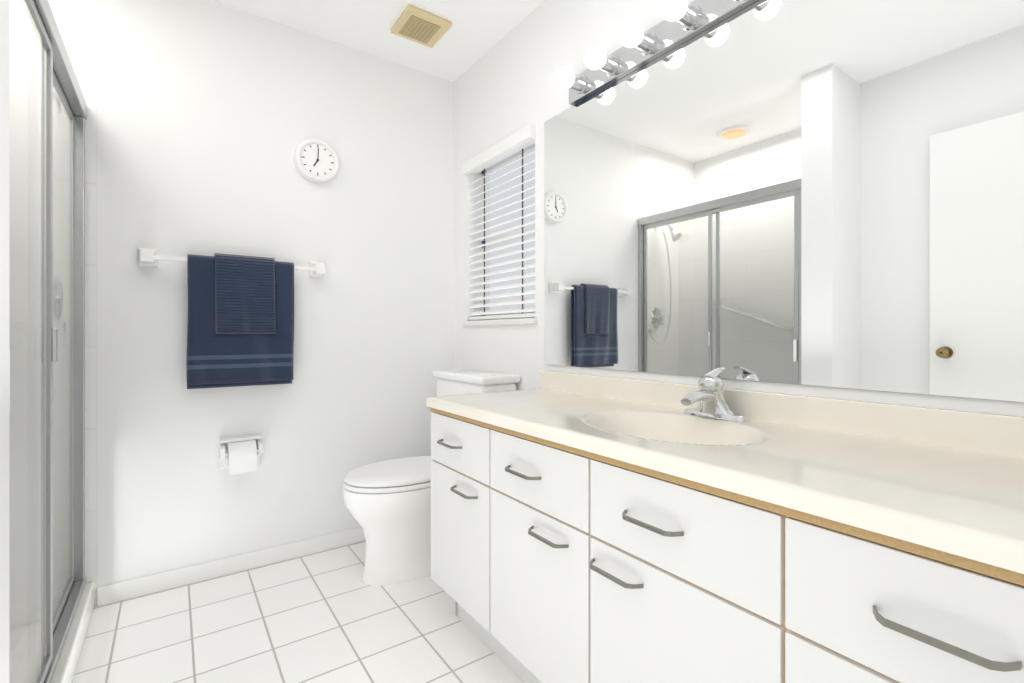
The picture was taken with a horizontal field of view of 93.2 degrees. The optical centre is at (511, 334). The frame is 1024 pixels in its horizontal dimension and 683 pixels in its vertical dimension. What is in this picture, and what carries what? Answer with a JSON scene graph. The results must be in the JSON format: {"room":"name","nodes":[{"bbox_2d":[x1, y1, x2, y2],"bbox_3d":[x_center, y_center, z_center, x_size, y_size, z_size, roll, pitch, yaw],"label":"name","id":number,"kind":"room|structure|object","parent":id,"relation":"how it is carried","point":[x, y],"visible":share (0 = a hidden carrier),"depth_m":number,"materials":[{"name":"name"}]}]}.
{"room":"bathroom","nodes":[
{"label":"bathroom","id":0,"kind":"room"},
{"bbox_2d":[0,0,8,682],"bbox_3d":[-1.330,-0.205,0.605,0.960,2.610,0.160,0,0,-35],"label":"wall","id":1,"kind":"structure","parent":0,"point":[4,341],"depth_m":0.92,"materials":[{"name":"white paint"}]},
{"bbox_2d":[48,0,453,606],"bbox_3d":[-1.394,-0.205,2.253,2.750,2.610,0.150,0,0,-35],"label":"wall","id":2,"kind":"structure","parent":0,"point":[212,115],"depth_m":2.26,"materials":[{"name":"white paint"}]},
{"bbox_2d":[9,0,86,682],"bbox_3d":[-1.374,0.037,1.424,0.074,1.915,1.228,0,0,-35],"label":"shower door frame","id":3,"kind":"object","parent":2,"relation":"attached to","point":[47,119],"visible":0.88,"depth_m":1.37,"materials":[{"name":"silver metal"}]},
{"bbox_2d":[51,582,93,682],"bbox_3d":[-1.650,1.048,1.230,0.775,0.105,1.230,0,0,-35],"label":"sill","id":4,"kind":"structure","parent":2,"relation":"attached to","point":[66,668],"depth_m":1.62,"materials":[{"name":"white ceramic"}]},
{"bbox_2d":[138,248,324,388],"bbox_3d":[-1.233,-0.064,2.202,0.748,0.599,0.115,0,0,-35],"label":"towel rail","id":5,"kind":"object","parent":2,"relation":"attached to","point":[240,327],"visible":1,"depth_m":2.16,"materials":[{"name":"blue fabric"}]},
{"bbox_2d":[97,527,365,606],"bbox_3d":[-1.010,1.061,2.422,1.626,0.078,0.014,0,0,-35],"label":"baseboard","id":6,"kind":"structure","parent":2,"relation":"attached to","point":[137,587],"depth_m":2.18,"materials":[{"name":"white"}]},
{"bbox_2d":[219,434,262,474],"bbox_3d":[-1.231,0.545,2.203,0.170,0.145,0.118,0,0,-35],"label":"toilet paper holder","id":7,"kind":"object","parent":2,"relation":"attached to","point":[240,454],"visible":1,"depth_m":2.17,"materials":[{"name":"white paper"}]},
{"bbox_2d":[294,138,338,182],"bbox_3d":[-0.977,-0.872,2.428,0.212,0.212,0.041,0,0,-35],"label":"wall clock","id":8,"kind":"object","parent":2,"relation":"attached to","point":[316,160],"visible":1,"depth_m":2.42,"materials":[{"name":"white plastic"}]},
{"bbox_2d":[73,541,523,682],"bbox_3d":[-0.555,1.150,1.059,2.750,0.100,3.070,0,0,-35],"label":"floor","id":9,"kind":"structure","parent":0,"point":[328,616],"depth_m":1.78,"materials":[{"name":"tile"}]},
{"bbox_2d":[343,369,519,585],"bbox_3d":[-0.416,0.647,2.317,0.764,0.907,0.516,0,0,-35],"label":"toilet","id":10,"kind":"object","parent":9,"relation":"on","point":[387,503],"visible":0.48,"depth_m":2.13,"materials":[{"name":"white ceramic"}]},
{"bbox_2d":[426,367,1023,682],"bbox_3d":[0.412,0.599,1.287,0.600,1.003,1.792,0,0,-35],"label":"bathroom vanity","id":11,"kind":"object","parent":9,"relation":"on","point":[708,528],"visible":1,"depth_m":0.97,"materials":[{"name":"white wood"}]},
{"bbox_2d":[212,0,544,81],"bbox_3d":[-0.555,-1.560,1.059,2.750,0.100,3.070,0,0,-35],"label":"ceiling","id":12,"kind":"structure","parent":0,"point":[475,32],"depth_m":2.35,"materials":[{"name":"white paint"}]},
{"bbox_2d":[391,5,451,47],"bbox_3d":[-0.444,-1.496,2.365,0.224,0.027,0.224,0,0,-35],"label":"fan","id":13,"kind":"object","parent":12,"relation":"attached to","point":[419,26],"visible":1,"depth_m":2.34,"materials":[{"name":"beige plastic"}]},
{"bbox_2d":[454,0,1023,416],"bbox_3d":[0.552,-0.205,1.745,0.150,2.610,2.920,0,0,-35],"label":"wall","id":14,"kind":"structure","parent":0,"point":[506,86],"depth_m":2.26,"materials":[{"name":"white paint"}]},
{"bbox_2d":[463,124,534,320],"bbox_3d":[-0.026,-0.525,2.540,0.178,0.896,0.634,0,0,-35],"label":"window blind","id":15,"kind":"object","parent":14,"relation":"attached to","point":[506,166],"visible":0.77,"depth_m":2.58,"materials":[{"name":"white plastic"}]},
{"bbox_2d":[462,318,537,325],"bbox_3d":[-0.030,-0.063,2.537,0.152,0.028,0.674,0,0,-35],"label":"window sill","id":16,"kind":"structure","parent":14,"relation":"attached to","point":[503,322],"depth_m":2.43,"materials":[{"name":"white stone"}]},
{"bbox_2d":[555,0,758,105],"bbox_3d":[0.586,-1.006,1.427,0.158,0.099,1.360,0,0,-35],"label":"sconce","id":17,"kind":"object","parent":14,"relation":"attached to","point":[684,21],"visible":1,"depth_m":1.64,"materials":[{"name":"silver metal"}]},
{"bbox_2d":[544,0,1023,401],"bbox_3d":[0.660,-0.411,1.454,0.006,1.088,1.780,0,0,-35],"label":"mirror","id":18,"kind":"object","parent":14,"relation":"attached to","point":[828,193],"visible":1,"depth_m":1.28,"materials":[{"name":"clear glass"}]}
]}

